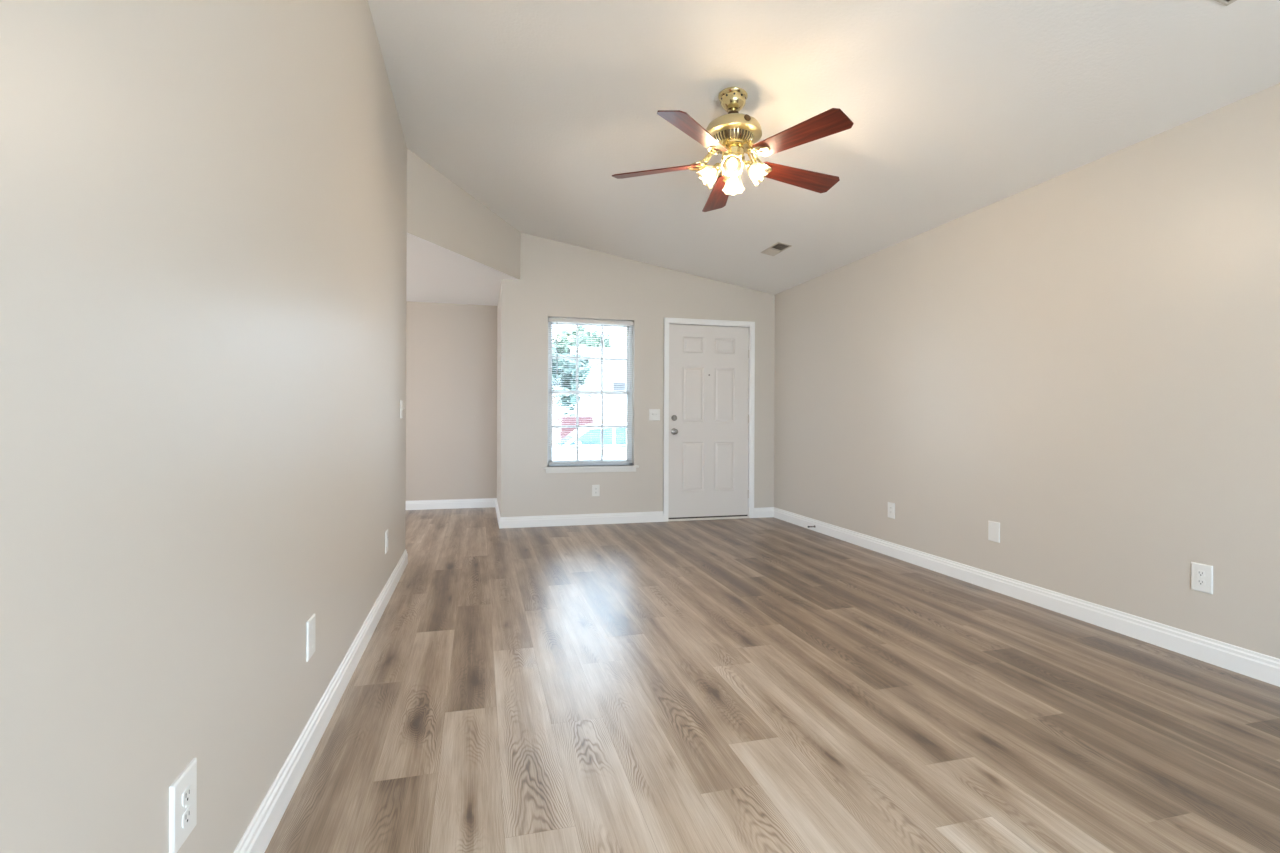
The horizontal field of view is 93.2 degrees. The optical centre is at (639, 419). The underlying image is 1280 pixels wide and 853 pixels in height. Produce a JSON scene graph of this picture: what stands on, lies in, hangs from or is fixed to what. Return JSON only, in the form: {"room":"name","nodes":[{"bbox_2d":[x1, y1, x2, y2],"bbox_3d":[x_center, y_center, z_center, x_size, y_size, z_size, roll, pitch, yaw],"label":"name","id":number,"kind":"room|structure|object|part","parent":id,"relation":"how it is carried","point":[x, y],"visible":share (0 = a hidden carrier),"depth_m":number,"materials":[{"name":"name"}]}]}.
{"room":"empty living room","nodes":[
{"label":"empty living room","id":0,"kind":"room"},
{"bbox_2d":[0,0,406,852],"bbox_3d":[-0.912,-0.473,1.175,0.120,3.079,6.740,0,0,-15],"label":"wall","id":1,"kind":"structure","parent":0,"point":[203,203],"depth_m":1.12,"materials":[{"name":"beige paint"}]},
{"bbox_2d":[169,758,196,852],"bbox_3d":[-0.832,0.708,1.106,0.009,0.128,0.094,0,0,-15],"label":"wall outlet","id":2,"kind":"object","parent":1,"relation":"attached to","point":[183,791],"visible":1,"depth_m":1.09,"materials":[{"name":"white plastic"}]},
{"bbox_2d":[182,806,191,827],"bbox_3d":[-0.829,0.727,1.107,0.003,0.025,0.033,0,0,-15],"label":"receptacle","id":3,"kind":"object","parent":2,"relation":"attached to","point":[186,810],"depth_m":1.11,"materials":[{"name":"white plastic"}]},
{"bbox_2d":[182,785,191,805],"bbox_3d":[-0.829,0.688,1.107,0.003,0.025,0.033,0,0,-15],"label":"receptacle","id":4,"kind":"object","parent":2,"relation":"attached to","point":[186,789],"depth_m":1.11,"materials":[{"name":"white plastic"}]},
{"bbox_2d":[306,614,315,661],"bbox_3d":[-1.054,0.699,1.942,0.008,0.125,0.084,0,0,-15],"label":"blank wall plate","id":5,"kind":"object","parent":1,"relation":"attached to","point":[310,651],"visible":1,"depth_m":1.92,"materials":[{"name":"white plastic"}]},
{"bbox_2d":[234,549,407,852],"bbox_3d":[-0.855,1.013,1.199,0.015,0.108,6.755,0,0,-15],"label":"baseboard","id":6,"kind":"structure","parent":1,"relation":"attached to","point":[257,837],"depth_m":1.89,"materials":[{"name":"white paint"}]},
{"bbox_2d":[385,529,387,553],"bbox_3d":[-1.475,0.712,3.530,0.009,0.125,0.080,0,0,-15],"label":"wall outlet","id":7,"kind":"object","parent":1,"relation":"attached to","point":[386,532],"visible":1,"depth_m":3.50,"materials":[{"name":"white plastic"}]},
{"bbox_2d":[400,400,404,417],"bbox_3d":[-1.637,-0.070,4.180,0.023,0.122,0.080,0,0,-15],"label":"light switch","id":8,"kind":"object","parent":1,"relation":"attached to","point":[401,401],"visible":1,"depth_m":4.14,"materials":[{"name":"white plastic"}]},
{"bbox_3d":[-1.645,-0.070,4.178,0.006,0.122,0.080,0,0,-15],"label":"plate","id":9,"kind":"part","parent":8,"relation":"part of","materials":[{"name":"white plastic"}]},
{"bbox_2d":[406,301,496,500],"bbox_3d":[-3.548,-0.164,6.911,3.725,2.440,0.120,0,0,-15],"label":"wall","id":10,"kind":"structure","parent":0,"point":[451,349],"depth_m":7.20,"materials":[{"name":"beige paint"}]},
{"bbox_2d":[406,498,495,509],"bbox_3d":[-3.478,1.002,6.861,3.605,0.108,0.015,0,0,-15],"label":"baseboard","id":11,"kind":"structure","parent":10,"relation":"attached to","point":[486,502],"depth_m":7.18,"materials":[{"name":"white paint"}]},
{"bbox_2d":[407,148,520,278],"bbox_3d":[-1.511,-1.695,5.228,0.140,0.638,1.606,0,0,20],"label":"wall","id":12,"kind":"structure","parent":0,"point":[440,212],"depth_m":4.99,"materials":[{"name":"beige paint"}]},
{"bbox_2d":[497,233,774,516],"bbox_3d":[-0.082,-0.399,7.073,3.057,2.938,1.584,0,0,-15],"label":"wall","id":13,"kind":"structure","parent":0,"point":[558,279],"depth_m":6.18,"materials":[{"name":"beige paint"}]},
{"bbox_2d":[495,498,500,524],"bbox_3d":[-1.555,1.010,6.614,0.015,0.108,1.479,0,0,-15],"label":"baseboard","id":14,"kind":"structure","parent":13,"relation":"attached to","point":[496,502],"depth_m":6.49,"materials":[{"name":"white paint"}]},
{"bbox_2d":[499,511,663,528],"bbox_3d":[-0.565,1.014,6.120,1.676,0.108,0.015,0,0,-15],"label":"baseboard","id":15,"kind":"structure","parent":13,"relation":"attached to","point":[657,516],"depth_m":6.11,"materials":[{"name":"white paint"}]},
{"bbox_2d":[543,318,638,472],"bbox_3d":[-0.503,-0.244,6.199,0.979,1.564,0.180,0,0,-15],"label":"window","id":16,"kind":"structure","parent":13,"relation":"in","point":[572,468],"depth_m":6.22,"materials":[{"name":"white plastic"}]},
{"bbox_3d":[-0.521,-0.629,6.270,0.838,0.743,0.028,0,0,-15],"label":"sash","id":17,"kind":"part","parent":16,"relation":"part of","materials":[{"name":"white plastic"}]},
{"bbox_3d":[-0.517,0.077,6.242,0.838,0.741,0.028,0,0,-15],"label":"sash","id":18,"kind":"part","parent":16,"relation":"part of","materials":[{"name":"white plastic"}]},
{"bbox_2d":[548,318,633,463],"bbox_3d":[-0.495,-0.281,6.167,0.874,1.463,0.052,0,0,-15],"label":"window blind","id":19,"kind":"object","parent":16,"relation":"attached to","point":[557,320],"visible":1,"depth_m":6.17,"materials":[{"name":"grey paint"}]},
{"bbox_3d":[-0.833,-0.270,6.086,0.001,1.411,0.028,0,0,-15],"label":"ladder cord","id":20,"kind":"part","parent":19,"relation":"part of","materials":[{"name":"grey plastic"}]},
{"bbox_3d":[-0.500,0.444,6.175,0.868,0.015,0.026,0,0,-15],"label":"rail","id":21,"kind":"part","parent":19,"relation":"part of","materials":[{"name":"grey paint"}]},
{"bbox_3d":[-0.497,-0.269,6.175,0.001,1.411,0.028,0,0,-15],"label":"ladder cord","id":22,"kind":"part","parent":19,"relation":"part of","materials":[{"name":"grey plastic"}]},
{"bbox_3d":[-0.162,-0.267,6.264,0.001,1.411,0.028,0,0,-15],"label":"ladder cord","id":23,"kind":"part","parent":19,"relation":"part of","materials":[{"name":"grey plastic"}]},
{"bbox_3d":[-0.499,0.486,6.170,0.979,0.020,0.120,0,0,-15],"label":"sill","id":24,"kind":"part","parent":16,"relation":"part of","materials":[{"name":"white paint"}]},
{"bbox_2d":[592,485,599,495],"bbox_3d":[-0.449,0.724,6.153,0.078,0.116,0.009,0,0,-15],"label":"wall outlet","id":25,"kind":"object","parent":13,"relation":"attached to","point":[595,488],"visible":1,"depth_m":6.15,"materials":[{"name":"white plastic"}]},
{"bbox_2d":[649,409,659,420],"bbox_3d":[0.154,-0.047,6.305,0.118,0.120,0.023,0,0,-15],"label":"light switch","id":26,"kind":"object","parent":13,"relation":"attached to","point":[654,414],"visible":1,"depth_m":6.31,"materials":[{"name":"white plastic"}]},
{"bbox_2d":[663,317,754,521],"bbox_3d":[0.733,0.004,6.519,1.030,2.137,0.206,0,0,-15],"label":"door","id":27,"kind":"structure","parent":13,"relation":"in","point":[708,468],"depth_m":6.48,"materials":[{"name":"white paint"}]},
{"bbox_3d":[0.367,0.128,6.351,0.068,0.068,0.068,0,0,-15],"label":"knob","id":28,"kind":"part","parent":27,"relation":"part of","materials":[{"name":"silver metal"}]},
{"bbox_2d":[754,507,773,517],"bbox_3d":[1.360,1.021,6.630,0.246,0.108,0.015,0,0,-15],"label":"baseboard","id":29,"kind":"structure","parent":13,"relation":"attached to","point":[764,512],"depth_m":6.62,"materials":[{"name":"white paint"}]},
{"bbox_2d":[265,507,1279,852],"bbox_3d":[-0.835,1.127,2.646,6.552,0.120,9.540,0,0,-15],"label":"floor","id":30,"kind":"structure","parent":0,"point":[768,684],"depth_m":2.19,"materials":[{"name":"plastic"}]},
{"bbox_2d":[368,0,1279,305],"bbox_3d":[-0.784,-1.736,2.615,6.712,0.751,9.700,0,0,-15],"label":"ceiling","id":31,"kind":"structure","parent":0,"point":[956,109],"depth_m":3.16,"materials":[{"name":"white paint"}]},
{"bbox_2d":[612,87,853,211],"bbox_3d":[0.517,-1.450,3.178,1.252,0.484,1.286,0,0,-15],"label":"ceiling fan","id":32,"kind":"object","parent":31,"relation":"hanging from","point":[731,135],"visible":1,"depth_m":3.08,"materials":[{"name":"brown wood"}]},
{"bbox_3d":[0.092,-1.332,3.251,0.479,0.006,0.152,-2,14,14],"label":"blade","id":33,"kind":"part","parent":32,"relation":"part of","materials":[{"name":"brown wood"}]},
{"bbox_3d":[0.259,-1.331,2.806,0.152,0.006,0.499,18,11,31],"label":"blade","id":34,"kind":"part","parent":32,"relation":"part of","materials":[{"name":"brown wood"}]},
{"bbox_3d":[0.368,-1.285,3.177,0.064,0.063,0.051,0,0,-15],"label":"bulb","id":35,"kind":"part","parent":32,"relation":"part of","materials":[{"name":"beige glass"}]},
{"bbox_3d":[0.470,-1.331,3.567,0.152,0.006,0.499,-15,-1,-2],"label":"blade","id":36,"kind":"part","parent":32,"relation":"part of","materials":[{"name":"brown wood"}]},
{"bbox_3d":[0.461,-1.285,3.037,0.051,0.063,0.064,0,0,-15],"label":"bulb","id":37,"kind":"part","parent":32,"relation":"part of","materials":[{"name":"beige glass"}]},
{"bbox_3d":[0.508,-1.284,3.270,0.051,0.063,0.064,0,0,-15],"label":"bulb","id":38,"kind":"part","parent":32,"relation":"part of","materials":[{"name":"beige glass"}]},
{"bbox_3d":[0.601,-1.284,3.130,0.064,0.063,0.051,0,0,-15],"label":"bulb","id":39,"kind":"part","parent":32,"relation":"part of","materials":[{"name":"beige glass"}]},
{"bbox_3d":[0.863,-1.329,3.322,0.499,0.006,0.152,2,-16,-24],"label":"blade","id":40,"kind":"part","parent":32,"relation":"part of","materials":[{"name":"brown wood"}]},
{"bbox_3d":[0.745,-1.329,2.831,0.152,0.006,0.499,19,-10,-38],"label":"blade","id":41,"kind":"part","parent":32,"relation":"part of","materials":[{"name":"brown wood"}]},
{"bbox_2d":[761,242,790,255],"bbox_3d":[1.182,-1.479,5.268,0.128,0.027,0.330,0,0,-15],"label":"ceiling vent","id":42,"kind":"object","parent":31,"relation":"in","point":[775,249],"visible":1,"depth_m":5.26,"materials":[{"name":"beige metal"}]},
{"bbox_2d":[1215,0,1236,5],"bbox_3d":[2.057,-1.476,1.970,0.128,0.027,0.325,0,0,-15],"label":"ceiling vent","id":43,"kind":"object","parent":31,"relation":"in","point":[1224,2],"visible":1,"depth_m":2.13,"materials":[{"name":"beige metal"}]},
{"bbox_2d":[774,83,1279,658],"bbox_3d":[2.555,-0.144,2.859,0.120,2.448,8.216,0,0,-15],"label":"wall","id":44,"kind":"structure","parent":0,"point":[1083,362],"depth_m":3.24,"materials":[{"name":"beige paint"}]},
{"bbox_2d":[888,502,894,518],"bbox_3d":[1.978,0.717,4.769,0.009,0.122,0.082,0,0,-15],"label":"wall outlet","id":45,"kind":"object","parent":44,"relation":"attached to","point":[891,506],"visible":1,"depth_m":4.76,"materials":[{"name":"white plastic"}]},
{"bbox_2d":[988,521,999,542],"bbox_3d":[2.231,0.708,3.817,0.008,0.125,0.086,0,0,-15],"label":"blank wall plate","id":46,"kind":"object","parent":44,"relation":"attached to","point":[993,527],"visible":1,"depth_m":3.81,"materials":[{"name":"white plastic"}]},
{"bbox_2d":[773,507,1279,686],"bbox_3d":[2.504,1.026,2.769,0.015,0.108,8.066,0,0,-15],"label":"baseboard","id":47,"kind":"structure","parent":44,"relation":"attached to","point":[1253,664],"depth_m":3.25,"materials":[{"name":"white paint"}]},
{"bbox_2d":[1191,562,1212,593],"bbox_3d":[2.522,0.712,2.719,0.009,0.125,0.084,0,0,-15],"label":"wall outlet","id":48,"kind":"object","parent":44,"relation":"attached to","point":[1201,574],"visible":1,"depth_m":2.71,"materials":[{"name":"white plastic"}]},
{"bbox_2d":[1197,579,1204,585],"bbox_3d":[2.519,0.732,2.718,0.003,0.025,0.033,0,0,-15],"label":"receptacle","id":49,"kind":"object","parent":48,"relation":"attached to","point":[1200,582],"depth_m":2.72,"materials":[{"name":"white plastic"}]},
{"bbox_2d":[1197,570,1204,576],"bbox_3d":[2.519,0.693,2.718,0.003,0.025,0.033,0,0,-15],"label":"receptacle","id":50,"kind":"object","parent":48,"relation":"attached to","point":[1200,573],"depth_m":2.72,"materials":[{"name":"white plastic"}]},
{"bbox_3d":[-3.668,1.885,33.288,70.000,0.300,53.774,0,0,-15],"label":"ground","id":51,"kind":"structure","parent":0,"visible":0},
{"bbox_2d":[558,416,592,440],"bbox_3d":[-2.900,0.818,22.122,2.350,1.840,0.250,0,0,-15],"label":"fence","id":52,"kind":"object","parent":51,"relation":"on","point":[563,432],"visible":0.21,"depth_m":22.07,"materials":[{"name":"red"}]},
{"bbox_2d":[552,348,599,445],"bbox_3d":[-2.689,-0.355,18.787,3.631,4.202,2.830,0,0,31],"label":"leafy tree","id":53,"kind":"object","parent":51,"relation":"on","point":[567,372],"visible":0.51,"depth_m":18.35,"materials":[{"name":"green plant"}]},
{"bbox_2d":[552,424,625,459],"bbox_3d":[-0.940,0.936,16.150,4.576,1.620,1.940,0,0,-15],"label":"suv","id":54,"kind":"object","parent":51,"relation":"on","point":[613,440],"visible":0.06,"depth_m":15.37,"materials":[{"name":"grey paint"}]},
{"bbox_2d":[552,326,625,356],"bbox_3d":[-3.312,-2.056,36.350,5.608,7.594,5.459,0,0,-15],"label":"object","id":55,"kind":"object","parent":51,"relation":"on","point":[584,337],"visible":0.21,"depth_m":35.59,"materials":[{"name":"green plant"}]},
{"bbox_2d":[570,347,625,422],"bbox_3d":[1.029,-0.636,26.345,8.100,4.780,3.200,0,0,-15],"label":"house","id":56,"kind":"object","parent":51,"relation":"on","point":[614,405],"visible":0.05,"depth_m":24.52,"materials":[{"name":"grey"}]}
]}

